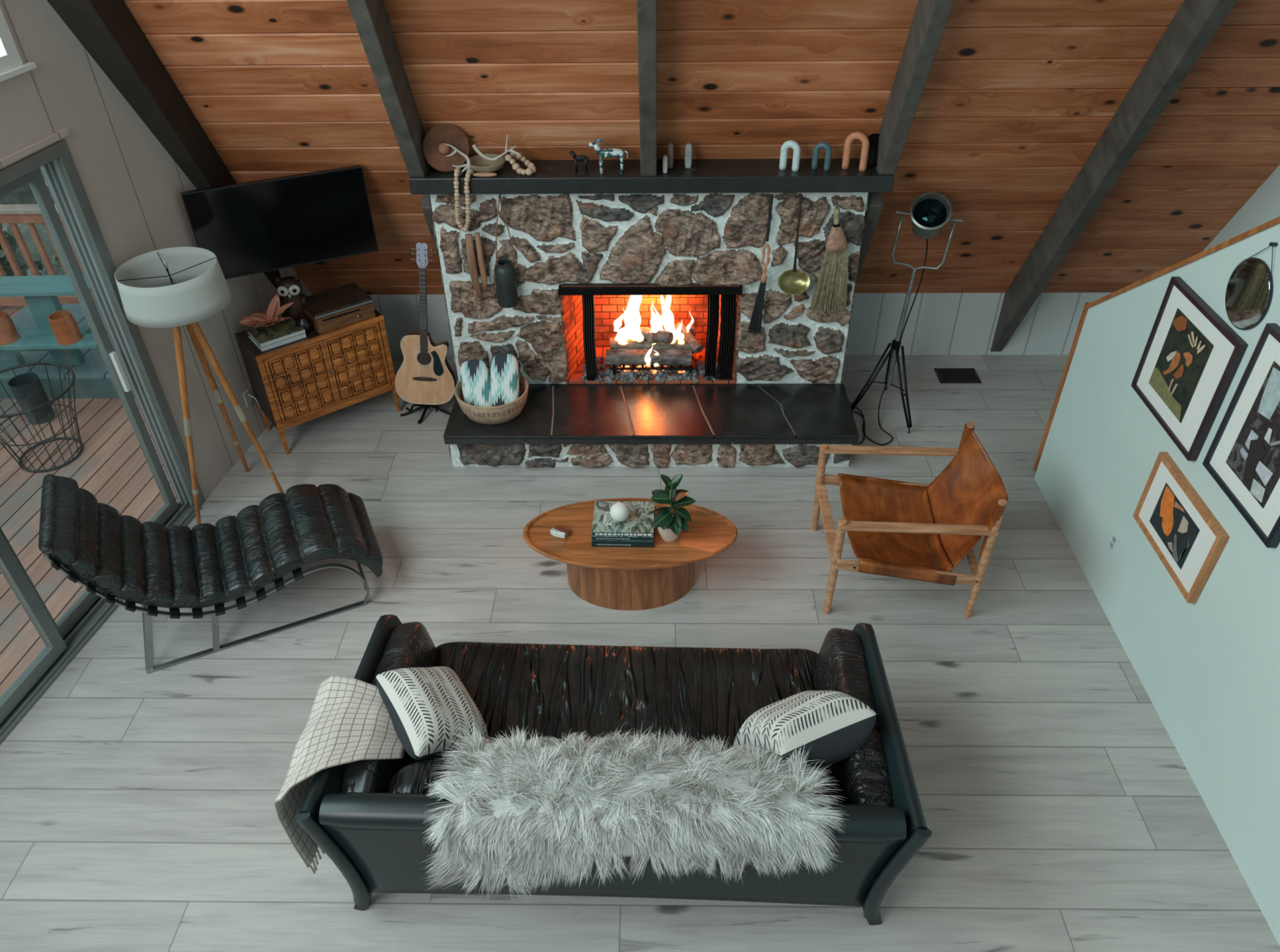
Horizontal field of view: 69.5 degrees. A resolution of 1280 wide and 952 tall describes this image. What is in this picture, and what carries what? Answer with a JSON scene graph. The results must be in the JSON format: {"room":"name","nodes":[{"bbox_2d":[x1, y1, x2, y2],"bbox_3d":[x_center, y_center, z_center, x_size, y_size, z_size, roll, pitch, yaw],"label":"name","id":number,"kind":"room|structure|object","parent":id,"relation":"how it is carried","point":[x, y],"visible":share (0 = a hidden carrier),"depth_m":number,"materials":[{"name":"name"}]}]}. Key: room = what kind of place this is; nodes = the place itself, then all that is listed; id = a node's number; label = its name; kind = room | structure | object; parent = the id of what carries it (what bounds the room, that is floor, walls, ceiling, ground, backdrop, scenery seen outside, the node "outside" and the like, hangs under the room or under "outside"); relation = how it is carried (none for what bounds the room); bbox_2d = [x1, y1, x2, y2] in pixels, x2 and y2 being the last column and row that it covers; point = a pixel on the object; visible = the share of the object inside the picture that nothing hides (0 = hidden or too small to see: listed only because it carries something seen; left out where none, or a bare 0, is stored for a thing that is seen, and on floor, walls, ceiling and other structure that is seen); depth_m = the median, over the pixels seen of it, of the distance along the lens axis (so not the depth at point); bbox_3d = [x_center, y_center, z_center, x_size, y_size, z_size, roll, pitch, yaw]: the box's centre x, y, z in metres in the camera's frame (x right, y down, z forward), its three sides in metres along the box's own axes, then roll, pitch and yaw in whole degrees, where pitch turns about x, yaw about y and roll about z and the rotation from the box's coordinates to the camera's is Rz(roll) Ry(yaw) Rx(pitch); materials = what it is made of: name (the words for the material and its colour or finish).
{"room":"living room","nodes":[
{"label":"living room","id":0,"kind":"room"},
{"bbox_2d":[0,0,311,498],"bbox_3d":[-3.357,-1.857,1.629,0.140,8.600,8.400,6,38,8],"label":"wall","id":1,"kind":"structure","parent":0,"point":[133,186],"depth_m":5.09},
{"bbox_2d":[0,7,36,81],"bbox_3d":[-3.383,-1.781,1.308,0.155,3.525,5.100,6,38,8],"label":"window","id":2,"kind":"structure","parent":1,"relation":"in","point":[11,65],"depth_m":4.22,"materials":[{"name":"white paint"}]},
{"bbox_2d":[0,128,69,168],"bbox_3d":[-3.325,-0.079,2.503,0.020,0.030,5.410,6,38,8],"label":"trim","id":3,"kind":"structure","parent":1,"relation":"attached to","point":[49,140],"depth_m":4.40,"materials":[{"name":"white wood"}]},
{"bbox_2d":[0,139,205,744],"bbox_3d":[-3.371,0.837,3.272,0.171,2.331,5.282,6,38,8],"label":"door","id":4,"kind":"structure","parent":1,"relation":"in","point":[64,639],"depth_m":4.96,"materials":[{"name":"grey metal"}]},
{"bbox_2d":[46,0,280,289],"bbox_3d":[-2.816,-3.045,2.688,0.290,8.503,4.700,0,38,1],"label":"beam","id":5,"kind":"structure","parent":1,"relation":"attached to","point":[107,29],"depth_m":4.95,"materials":[{"name":"grey wood"}]},
{"bbox_2d":[243,388,271,422],"bbox_3d":[-2.691,-0.471,6.526,0.055,0.368,0.179,6,38,8],"label":"power socket","id":6,"kind":"object","parent":1,"relation":"attached to","point":[247,397],"visible":0.87,"depth_m":6.41,"materials":[{"name":"white plastic"}]},
{"bbox_2d":[180,164,378,279],"bbox_3d":[-2.274,-1.654,5.863,1.058,0.565,0.310,-16,40,-19],"label":"television","id":7,"kind":"object","parent":1,"relation":"attached to","point":[254,227],"visible":0.91,"depth_m":5.74,"materials":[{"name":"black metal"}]},
{"bbox_2d":[0,355,1279,951],"bbox_3d":[0.686,1.080,4.885,8.400,0.120,7.400,0,38,1],"label":"floor","id":8,"kind":"structure","parent":0,"point":[1061,811],"depth_m":4.64,"materials":[{"name":"grey wood"}]},
{"bbox_2d":[114,246,284,524],"bbox_3d":[-2.554,-0.504,5.504,0.556,1.693,0.653,0,38,1],"label":"floor lamp","id":9,"kind":"object","parent":8,"relation":"on","point":[174,287],"visible":0.99,"depth_m":5.16,"materials":[{"name":"grey fabric"}]},
{"bbox_2d":[38,473,382,673],"bbox_3d":[-2.239,0.345,5.016,1.494,0.949,0.670,-17,41,-19],"label":"chaise longue","id":10,"kind":"object","parent":8,"relation":"on","point":[153,565],"visible":1,"depth_m":4.92,"materials":[{"name":"leather"}]},
{"bbox_2d":[38,473,382,608],"bbox_3d":[-2.245,0.278,4.976,1.494,0.795,0.642,-17,41,-19],"label":"cushion","id":11,"kind":"object","parent":10,"relation":"on","point":[153,565],"depth_m":4.92,"materials":[{"name":"leather"}]},
{"bbox_2d":[235,308,400,454],"bbox_3d":[-2.228,-0.710,6.493,0.889,0.791,0.424,-26,44,-29],"label":"base cabinet","id":12,"kind":"object","parent":8,"relation":"on","point":[313,376],"visible":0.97,"depth_m":6.28,"materials":[{"name":"brown wood"}]},
{"bbox_2d":[248,333,306,351],"bbox_3d":[-2.409,-0.934,6.116,0.300,0.028,0.250,-26,44,-29],"label":"book","id":13,"kind":"object","parent":12,"relation":"on","point":[303,335],"visible":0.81,"depth_m":6.04,"materials":[{"name":"paper"}]},
{"bbox_2d":[245,317,305,347],"bbox_3d":[-2.409,-0.958,6.097,0.300,0.030,0.250,-27,45,-29],"label":"book","id":14,"kind":"object","parent":13,"relation":"on","point":[264,336],"visible":0.97,"depth_m":6.06,"materials":[{"name":"paper"}]},
{"bbox_2d":[239,293,293,328],"bbox_3d":[-2.461,-1.072,6.079,0.348,0.173,0.343,-26,44,-29],"label":"air plant","id":15,"kind":"object","parent":14,"relation":"on","point":[268,317],"visible":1,"depth_m":6.09,"materials":[{"name":"pink plant"}]},
{"bbox_2d":[275,274,306,320],"bbox_3d":[-2.335,-1.189,6.188,0.178,0.340,0.151,-8,38,-9],"label":"owl figurine","id":16,"kind":"object","parent":12,"relation":"on","point":[290,289],"visible":0.76,"depth_m":6.14,"materials":[{"name":"brown ceramic"}]},
{"bbox_2d":[294,315,313,333],"bbox_3d":[-2.243,-1.014,6.153,0.116,0.105,0.116,0,38,1],"label":"vase","id":17,"kind":"object","parent":12,"relation":"on","point":[303,321],"visible":0.9,"depth_m":6.12,"materials":[{"name":"black ceramic"}]},
{"bbox_2d":[302,282,375,334],"bbox_3d":[-2.058,-1.140,6.280,0.407,0.144,0.320,-25,44,-28],"label":"record player","id":18,"kind":"object","parent":12,"relation":"on","point":[348,304],"visible":0.91,"depth_m":6.21,"materials":[{"name":"brown wood"}]},
{"bbox_2d":[400,404,450,423],"bbox_3d":[-1.550,-0.597,6.699,0.341,0.341,0.374,29,47,33],"label":"guitar stand","id":19,"kind":"object","parent":8,"relation":"on","point":[426,406],"visible":0.76,"depth_m":6.74,"materials":[{"name":"black metal"}]},
{"bbox_2d":[395,242,456,404],"bbox_3d":[-1.547,-1.037,6.441,0.424,1.146,0.286,0,38,1],"label":"guitar","id":20,"kind":"object","parent":19,"relation":"on","point":[425,375],"visible":1,"depth_m":6.55,"materials":[{"name":"brown wood"}]},
{"bbox_2d":[294,613,932,924],"bbox_3d":[-0.088,1.205,4.027,2.330,0.769,1.166,1,38,2],"label":"sofa","id":21,"kind":"object","parent":8,"relation":"on","point":[367,816],"visible":0.64,"depth_m":3.78,"materials":[{"name":"black leather"}]},
{"bbox_2d":[274,675,404,873],"bbox_3d":[-1.163,1.236,3.800,0.408,0.577,0.572,1,38,2],"label":"plaid throw","id":22,"kind":"object","parent":21,"relation":"on","point":[349,721],"visible":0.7,"depth_m":3.69,"materials":[{"name":"white fabric"}]},
{"bbox_2d":[340,621,436,792],"bbox_3d":[-1.072,1.085,4.039,0.211,0.413,0.998,1,38,2],"label":"cushion","id":23,"kind":"object","parent":21,"relation":"on","point":[396,645],"depth_m":4.06,"materials":[{"name":"black leather"}]},
{"bbox_2d":[373,666,488,759],"bbox_3d":[-0.877,0.996,3.900,0.346,0.337,0.490,-22,43,-25],"label":"throw pillow","id":24,"kind":"object","parent":21,"relation":"on","point":[425,706],"visible":0.94,"depth_m":3.79,"materials":[{"name":"grey fabric"}]},
{"bbox_2d":[387,756,844,804],"bbox_3d":[-0.102,1.326,3.672,1.800,0.437,0.239,1,38,2],"label":"cushion","id":25,"kind":"object","parent":21,"relation":"on","point":[413,778],"depth_m":3.59,"materials":[{"name":"black leather"}]},
{"bbox_2d":[408,641,831,779],"bbox_3d":[-0.082,1.149,4.173,1.880,0.262,0.864,1,38,2],"label":"seat cushion","id":26,"kind":"object","parent":21,"relation":"on","point":[553,690],"depth_m":4.22,"materials":[{"name":"black leather"}]},
{"bbox_2d":[419,720,848,901],"bbox_3d":[-0.035,1.246,3.589,1.612,0.610,0.645,1,38,2],"label":"sheepskin","id":27,"kind":"object","parent":21,"relation":"on","point":[541,807],"visible":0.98,"depth_m":3.40,"materials":[{"name":"fur"}]},
{"bbox_2d":[733,690,877,768],"bbox_3d":[0.667,1.047,3.769,0.424,0.365,0.412,-26,44,-28],"label":"throw pillow","id":28,"kind":"object","parent":21,"relation":"on","point":[835,724],"visible":0.78,"depth_m":3.65,"materials":[{"name":"grey fabric"}]},
{"bbox_2d":[816,627,892,807],"bbox_3d":[0.897,1.111,3.971,0.211,0.402,1.001,1,38,2],"label":"cushion","id":29,"kind":"object","parent":21,"relation":"on","point":[846,662],"depth_m":3.87,"materials":[{"name":"leather"}]},
{"bbox_2d":[523,497,737,610],"bbox_3d":[-0.054,0.454,5.304,1.210,0.368,0.596,0,38,1],"label":"coffee table","id":30,"kind":"object","parent":8,"relation":"on","point":[616,578],"visible":0.84,"depth_m":5.15,"materials":[{"name":"brown wood"}]},
{"bbox_2d":[550,525,570,537],"bbox_3d":[-0.445,0.312,5.194,0.108,0.037,0.078,13,40,17],"label":"box","id":31,"kind":"object","parent":30,"relation":"on","point":[561,531],"visible":1,"depth_m":5.17,"materials":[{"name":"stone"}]},
{"bbox_2d":[591,506,654,547],"bbox_3d":[-0.090,0.284,5.223,0.345,0.036,0.316,1,38,2],"label":"book","id":32,"kind":"object","parent":30,"relation":"on","point":[594,543],"visible":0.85,"depth_m":5.10,"materials":[{"name":"black paper"}]},
{"bbox_2d":[591,501,654,541],"bbox_3d":[-0.093,0.253,5.205,0.342,0.035,0.306,1,38,2],"label":"book","id":33,"kind":"object","parent":32,"relation":"on","point":[637,526],"visible":0.94,"depth_m":5.16,"materials":[{"name":"green paper"}]},
{"bbox_2d":[609,502,629,521],"bbox_3d":[-0.114,0.202,5.153,0.110,0.110,0.110,0,38,1],"label":"decorative ball","id":34,"kind":"object","parent":33,"relation":"on","point":[619,511],"visible":1,"depth_m":5.11,"materials":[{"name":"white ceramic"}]},
{"bbox_2d":[647,474,695,542],"bbox_3d":[0.174,0.174,5.044,0.247,0.424,0.224,7,39,10],"label":"potted plant","id":35,"kind":"object","parent":30,"relation":"on","point":[669,524],"visible":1,"depth_m":5.03,"materials":[{"name":"green plant"}]},
{"bbox_2d":[408,158,894,468],"bbox_3d":[0.075,-1.198,6.235,2.900,1.828,1.489,0,38,1],"label":"fireplace","id":36,"kind":"object","parent":8,"relation":"on","point":[648,286],"visible":0.93,"depth_m":6.10,"materials":[{"name":"stone"}]},
{"bbox_2d":[422,124,469,172],"bbox_3d":[-1.157,-1.957,5.509,0.280,0.280,0.037,-13,40,-16],"label":"round tray","id":37,"kind":"object","parent":36,"relation":"on","point":[435,152],"visible":0.95,"depth_m":5.51,"materials":[{"name":"brown wood"}]},
{"bbox_2d":[444,142,471,175],"bbox_3d":[-1.089,-1.891,5.511,0.148,0.180,0.064,0,38,1],"label":"antler mount","id":38,"kind":"object","parent":36,"relation":"on","point":[467,167],"visible":0.96,"depth_m":5.51,"materials":[{"name":"white"}]},
{"bbox_2d":[453,167,474,231],"bbox_3d":[-1.069,-1.671,5.618,0.149,0.408,0.123,0,38,1],"label":"bead garland","id":39,"kind":"object","parent":36,"relation":"hanging from","point":[457,171],"visible":1,"depth_m":5.55,"materials":[{"name":"wood"}]},
{"bbox_2d":[464,232,487,299],"bbox_3d":[-1.048,-1.343,5.925,0.115,0.458,0.030,0,38,1],"label":"tongs","id":40,"kind":"object","parent":36,"relation":"hanging from","point":[471,259],"visible":1,"depth_m":5.90,"materials":[{"name":"brown wood"}]},
{"bbox_2d":[472,172,497,177],"bbox_3d":[-0.931,-1.806,5.525,0.150,0.024,0.035,0,38,1],"label":"slip","id":41,"kind":"object","parent":36,"relation":"on","point":[477,174],"visible":1,"depth_m":5.51,"materials":[{"name":"beige wood"}]},
{"bbox_2d":[466,154,505,172],"bbox_3d":[-0.930,-1.883,5.592,0.236,0.064,0.236,0,38,1],"label":"bowl","id":42,"kind":"object","parent":36,"relation":"on","point":[478,164],"visible":0.86,"depth_m":5.62,"materials":[{"name":"beige ceramic"}]},
{"bbox_2d":[471,133,520,160],"bbox_3d":[-0.857,-1.957,5.503,0.294,0.148,0.056,0,38,1],"label":"antler mount","id":43,"kind":"object","parent":42,"relation":"on","point":[475,148],"visible":1,"depth_m":5.51,"materials":[{"name":"white"}]},
{"bbox_2d":[454,368,528,424],"bbox_3d":[-0.994,-0.525,6.232,0.495,0.178,0.495,0,38,1],"label":"basket","id":44,"kind":"object","parent":36,"relation":"on","point":[505,412],"visible":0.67,"depth_m":6.08,"materials":[{"name":"wicker"}]},
{"bbox_2d":[459,359,493,406],"bbox_3d":[-1.090,-0.581,6.178,0.197,0.352,0.298,-11,39,-13],"label":"throw pillow","id":45,"kind":"object","parent":44,"relation":"in","point":[475,379],"visible":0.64,"depth_m":6.13,"materials":[{"name":"fabric"}]},
{"bbox_2d":[490,353,519,406],"bbox_3d":[-0.905,-0.617,6.172,0.191,0.356,0.262,0,38,1],"label":"throw pillow","id":46,"kind":"object","parent":44,"relation":"in","point":[504,370],"visible":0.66,"depth_m":6.12,"materials":[{"name":"fabric"}]},
{"bbox_2d":[493,194,518,307],"bbox_3d":[-0.871,-1.421,5.849,0.136,0.725,0.136,20,42,24],"label":"bottle","id":47,"kind":"object","parent":36,"relation":"hanging from","point":[505,278],"visible":0.99,"depth_m":5.92,"materials":[{"name":"metal"}]},
{"bbox_2d":[504,150,536,175],"bbox_3d":[-0.709,-1.891,5.559,0.181,0.112,0.153,10,39,13],"label":"bead garland","id":48,"kind":"object","parent":36,"relation":"on","point":[531,169],"visible":0.97,"depth_m":5.53,"materials":[{"name":"wood"}]},
{"bbox_2d":[568,149,589,172],"bbox_3d":[-0.365,-1.899,5.550,0.119,0.129,0.035,0,38,1],"label":"horse figurine","id":49,"kind":"object","parent":36,"relation":"on","point":[579,157],"visible":1,"depth_m":5.53,"materials":[{"name":"black metal"}]},
{"bbox_2d":[588,137,627,173],"bbox_3d":[-0.187,-1.915,5.510,0.233,0.199,0.062,0,38,1],"label":"figurine","id":50,"kind":"object","parent":36,"relation":"on","point":[604,153],"visible":1,"depth_m":5.48,"materials":[{"name":"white ceramic"}]},
{"bbox_2d":[408,158,894,194],"bbox_3d":[0.065,-1.845,5.660,2.900,0.100,0.340,0,38,1],"label":"mantel shelf","id":51,"kind":"object","parent":36,"relation":"attached to","point":[759,175],"depth_m":5.54,"materials":[{"name":"black wood"}]},
{"bbox_2d":[662,155,667,173],"bbox_3d":[0.151,-1.865,5.516,0.030,0.105,0.045,0,38,1],"label":"stone block","id":52,"kind":"object","parent":36,"relation":"on","point":[664,157],"visible":1,"depth_m":5.50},
{"bbox_2d":[666,142,673,168],"bbox_3d":[0.183,-1.934,5.564,0.036,0.155,0.045,0,38,1],"label":"stone block","id":53,"kind":"object","parent":36,"relation":"on","point":[670,147],"visible":0.96,"depth_m":5.54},
{"bbox_2d":[684,142,692,168],"bbox_3d":[0.292,-1.932,5.563,0.042,0.150,0.045,0,38,1],"label":"stone block","id":54,"kind":"object","parent":36,"relation":"on","point":[688,148],"visible":1,"depth_m":5.54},
{"bbox_2d":[747,194,773,333],"bbox_3d":[0.769,-1.326,5.875,0.108,0.942,0.051,0,38,1],"label":"brush","id":55,"kind":"object","parent":36,"relation":"hanging from","point":[755,324],"visible":1,"depth_m":5.96,"materials":[{"name":"wood"}]},
{"bbox_2d":[778,140,800,171],"bbox_3d":[0.899,-1.920,5.517,0.121,0.174,0.043,13,40,17],"label":"ornament","id":56,"kind":"object","parent":36,"relation":"on","point":[793,144],"visible":1,"depth_m":5.50,"materials":[{"name":"white ceramic"}]},
{"bbox_2d":[777,194,810,294],"bbox_3d":[0.987,-1.444,5.777,0.208,0.630,0.100,0,38,1],"label":"ladle","id":57,"kind":"object","parent":36,"relation":"hanging from","point":[794,281],"visible":1,"depth_m":5.94,"materials":[{"name":"metal"}]},
{"bbox_2d":[777,269,810,294],"bbox_3d":[0.990,-1.251,5.927,0.208,0.141,0.100,0,38,1],"label":"bowl","id":58,"kind":"object","parent":57,"relation":"on","point":[792,282],"depth_m":5.94,"materials":[{"name":"gold metal"}]},
{"bbox_2d":[811,142,831,171],"bbox_3d":[1.089,-1.916,5.517,0.113,0.164,0.038,13,40,17],"label":"ornament","id":59,"kind":"object","parent":36,"relation":"on","point":[824,145],"visible":1,"depth_m":5.50,"materials":[{"name":"teal ceramic"}]},
{"bbox_2d":[808,201,848,313],"bbox_3d":[1.226,-1.369,5.827,0.235,0.729,0.063,0,38,1],"label":"broom","id":60,"kind":"object","parent":36,"relation":"hanging from","point":[831,286],"visible":1,"depth_m":5.87,"materials":[{"name":"plant"}]},
{"bbox_2d":[841,131,869,171],"bbox_3d":[1.289,-1.938,5.496,0.148,0.221,0.043,14,40,18],"label":"ornament","id":61,"kind":"object","parent":36,"relation":"on","point":[861,136],"visible":1,"depth_m":5.48,"materials":[{"name":"ceramic"}]},
{"bbox_2d":[866,133,879,166],"bbox_3d":[1.408,-1.958,5.540,0.050,0.186,0.190,-22,43,-25],"label":"plate","id":62,"kind":"object","parent":36,"relation":"on","point":[873,139],"visible":0.59,"depth_m":5.55,"materials":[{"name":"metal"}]},
{"bbox_2d":[848,191,963,444],"bbox_3d":[1.780,-1.121,6.301,0.606,1.591,0.939,0,38,1],"label":"spotlight","id":63,"kind":"object","parent":8,"relation":"on","point":[930,211],"visible":0.94,"depth_m":6.15,"materials":[{"name":"metal"}]},
{"bbox_2d":[811,422,1008,617],"bbox_3d":[1.518,0.236,5.206,0.974,0.802,0.790,0,38,1],"label":"sling chair","id":64,"kind":"object","parent":8,"relation":"on","point":[899,529],"visible":1,"depth_m":5.22,"materials":[{"name":"brown leather"}]},
{"bbox_2d":[933,368,981,383],"bbox_3d":[2.457,-0.776,7.134,0.310,0.008,0.208,0,38,1],"label":"floor vent","id":65,"kind":"object","parent":8,"relation":"in","point":[945,375],"visible":1,"depth_m":7.13,"materials":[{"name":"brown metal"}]},
{"bbox_2d":[123,0,1279,294],"bbox_3d":[0.329,-3.582,1.947,7.714,9.920,5.565,0,38,1],"label":"ceiling","id":66,"kind":"structure","parent":0,"point":[1017,96],"depth_m":5.29,"materials":[{"name":"brown wood"}]},
{"bbox_2d":[346,0,431,177],"bbox_3d":[-1.401,-3.414,2.022,0.092,7.134,4.143,0,38,1],"label":"ceiling beam","id":67,"kind":"structure","parent":66,"relation":"attached to","point":[371,19],"depth_m":4.93,"materials":[{"name":"grey wood"}]},
{"bbox_2d":[636,0,657,176],"bbox_3d":[-0.010,-3.413,1.998,0.096,7.134,4.143,0,38,1],"label":"trim","id":68,"kind":"structure","parent":66,"relation":"attached to","point":[646,10],"depth_m":4.84,"materials":[{"name":"grey wood"}]},
{"bbox_2d":[875,0,954,174],"bbox_3d":[1.409,-3.413,1.973,0.090,7.134,4.143,0,38,1],"label":"ceiling beam","id":69,"kind":"structure","parent":66,"relation":"attached to","point":[931,17],"depth_m":4.89,"materials":[{"name":"grey wood"}]},
{"bbox_2d":[368,292,1112,355],"bbox_3d":[1.230,-1.238,7.266,7.600,0.620,0.100,0,38,1],"label":"wall","id":70,"kind":"structure","parent":0,"point":[937,323],"depth_m":7.22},
{"bbox_2d":[421,194,438,254],"bbox_3d":[-1.322,-1.509,6.485,0.088,1.366,0.862,0,38,1],"label":"trim","id":71,"kind":"structure","parent":70,"relation":"attached to","point":[425,206],"depth_m":5.86,"materials":[{"name":"grey wood"}]},
{"bbox_2d":[855,191,883,284],"bbox_3d":[1.487,-1.508,6.435,0.088,1.366,0.862,0,38,1],"label":"trim","id":72,"kind":"structure","parent":70,"relation":"attached to","point":[875,204],"depth_m":5.89,"materials":[{"name":"wood"}]},
{"bbox_2d":[990,0,1237,351],"bbox_3d":[2.763,-2.969,2.757,0.092,8.826,4.874,0,38,1],"label":"ceiling beam","id":73,"kind":"structure","parent":70,"relation":"attached to","point":[1195,24],"depth_m":5.38,"materials":[{"name":"grey wood"}]},
{"bbox_2d":[1034,223,1279,946],"bbox_3d":[2.596,0.596,1.469,0.120,4.800,8.060,0,38,1],"label":"wall","id":74,"kind":"structure","parent":0,"point":[1209,668],"depth_m":4.32,"materials":[{"name":"paint"}]},
{"bbox_2d":[1107,530,1119,554],"bbox_3d":[2.596,0.365,5.054,0.008,0.115,0.072,0,38,1],"label":"wall outlet","id":75,"kind":"object","parent":74,"relation":"attached to","point":[1114,539],"visible":1,"depth_m":5.04,"materials":[{"name":"paint"}]},
{"bbox_2d":[1032,216,1279,471],"bbox_3d":[2.623,-0.601,2.953,0.150,4.755,4.301,0,38,1],"label":"trim","id":76,"kind":"structure","parent":74,"relation":"attached to","point":[1275,221],"depth_m":4.91,"materials":[{"name":"brown wood"}]},
{"bbox_2d":[1133,451,1229,603],"bbox_3d":[2.569,0.237,4.408,0.038,0.413,0.629,0,38,1],"label":"picture frame","id":77,"kind":"object","parent":74,"relation":"attached to","point":[1183,531],"visible":1,"depth_m":4.37,"materials":[{"name":"brown wood"}]},
{"bbox_2d":[1149,482,1199,568],"bbox_3d":[2.561,0.237,4.426,0.003,0.246,0.350,0,38,1],"label":"photo","id":78,"kind":"object","parent":77,"relation":"attached to","point":[1176,528],"depth_m":4.41},
{"bbox_2d":[1131,276,1248,461],"bbox_3d":[2.568,-0.513,4.353,0.038,0.617,0.654,0,38,1],"label":"picture frame","id":79,"kind":"object","parent":74,"relation":"attached to","point":[1191,357],"visible":1,"depth_m":4.31,"materials":[{"name":"black wood"}]},
{"bbox_2d":[1148,307,1213,422],"bbox_3d":[2.559,-0.525,4.376,0.007,0.418,0.358,0,38,1],"label":"photo","id":80,"kind":"object","parent":79,"relation":"attached to","point":[1185,353],"depth_m":4.36},
{"bbox_2d":[1202,323,1279,547],"bbox_3d":[2.557,-0.164,3.732,0.038,0.716,0.564,0,38,1],"label":"picture frame","id":81,"kind":"object","parent":74,"relation":"attached to","point":[1242,457],"visible":1,"depth_m":3.81,"materials":[{"name":"black wood"}]},
{"bbox_2d":[1226,360,1279,508],"bbox_3d":[2.549,-0.165,3.738,0.003,0.510,0.313,0,38,1],"label":"photo","id":82,"kind":"object","parent":81,"relation":"attached to","point":[1253,455],"depth_m":3.78},
{"bbox_2d":[1225,242,1278,329],"bbox_3d":[2.566,-0.807,3.870,0.027,0.395,0.300,0,38,1],"label":"round mirror","id":83,"kind":"object","parent":74,"relation":"attached to","point":[1249,290],"visible":1,"depth_m":3.88,"materials":[{"name":"silver metal"}]},
{"bbox_2d":[1225,258,1269,328],"bbox_3d":[2.566,-0.769,3.899,0.001,0.292,0.292,0,38,1],"label":"mirror glass","id":84,"kind":"object","parent":83,"relation":"attached to","point":[1247,290],"depth_m":3.89,"materials":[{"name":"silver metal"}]},
{"bbox_2d":[1204,164,1279,250],"bbox_3d":[3.959,-1.613,1.271,0.100,8.700,9.100,0,38,1],"label":"wall","id":85,"kind":"structure","parent":0,"point":[1263,206],"depth_m":5.96,"materials":[{"name":"white paint"}]},
{"label":"outside","id":86,"kind":"structure","parent":0,"visible":0},
{"bbox_2d":[0,172,54,272],"bbox_3d":[-9.744,-6.216,14.349,24.000,3.445,26.000,0,38,1],"label":"hillside","id":87,"kind":"structure","parent":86,"point":[24,194],"depth_m":12.15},
{"bbox_2d":[0,223,26,275],"bbox_3d":[-8.212,-2.566,10.854,1.647,1.453,1.693,0,38,1],"label":"shrub","id":88,"kind":"object","parent":87,"relation":"on","point":[10,237],"visible":0.38,"depth_m":11.09,"materials":[{"name":"green plant"}]},
{"bbox_2d":[13,243,65,275],"bbox_3d":[-6.251,-1.932,10.280,1.569,1.204,1.530,0,38,1],"label":"shrub","id":89,"kind":"object","parent":87,"relation":"on","point":[54,259],"visible":0.04,"depth_m":9.97,"materials":[{"name":"green plant"}]},
{"bbox_2d":[39,167,47,186],"bbox_3d":[-7.027,-4.244,12.262,1.897,1.685,1.962,29,47,33],"label":"shrub","id":90,"kind":"object","parent":87,"relation":"on","point":[39,167],"visible":0.02,"depth_m":11.74,"materials":[{"name":"green plant"}]},
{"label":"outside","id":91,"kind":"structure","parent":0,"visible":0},
{"bbox_2d":[0,306,177,697],"bbox_3d":[-4.789,1.221,4.904,4.650,0.050,9.100,0,38,1],"label":"deck","id":92,"kind":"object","parent":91,"point":[112,465],"depth_m":6.34,"materials":[{"name":"brown wood"}]},
{"bbox_2d":[7,373,55,424],"bbox_3d":[-4.538,-0.573,6.886,0.200,0.340,0.200,0,38,1],"label":"planter","id":93,"kind":"object","parent":92,"relation":"on","point":[26,380],"visible":0.9,"depth_m":6.84,"materials":[{"name":"grey stone"}]},
{"bbox_2d":[0,362,83,472],"bbox_3d":[-4.221,-0.372,6.435,0.696,0.567,0.697,0,38,1],"label":"wire basket","id":94,"kind":"object","parent":92,"relation":"on","point":[20,462],"visible":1,"depth_m":6.49,"materials":[{"name":"metal"}]},
{"bbox_2d":[0,204,96,307],"bbox_3d":[-4.856,-1.915,8.121,4.600,0.948,0.168,0,38,1],"label":"deck railing","id":95,"kind":"object","parent":92,"relation":"on","point":[12,215],"visible":0.12,"depth_m":8.02,"materials":[{"name":"orange wood"}]},
{"bbox_2d":[0,303,135,398],"bbox_3d":[-4.415,-1.056,7.618,1.880,0.200,1.210,0,38,1],"label":"step","id":96,"kind":"structure","parent":92,"relation":"on","point":[93,380],"depth_m":7.17,"materials":[{"name":"blue paint"}]},
{"bbox_2d":[0,274,97,366],"bbox_3d":[-4.615,-1.087,6.948,1.250,0.678,0.498,-1,38,-1],"label":"bench","id":97,"kind":"object","parent":96,"relation":"on","point":[40,293],"visible":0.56,"depth_m":6.86,"materials":[{"name":"teal paint"}]},
{"bbox_2d":[0,310,20,345],"bbox_3d":[-4.680,-1.087,6.755,0.170,0.200,0.170,0,38,1],"label":"planter pot","id":98,"kind":"object","parent":97,"relation":"on","point":[9,334],"visible":1,"depth_m":6.74,"materials":[{"name":"orange ceramic"}]},
{"bbox_2d":[48,310,82,345],"bbox_3d":[-4.210,-1.087,6.747,0.170,0.200,0.170,0,38,1],"label":"planter pot","id":99,"kind":"object","parent":97,"relation":"on","point":[64,326],"visible":1,"depth_m":6.71,"materials":[{"name":"orange ceramic"}]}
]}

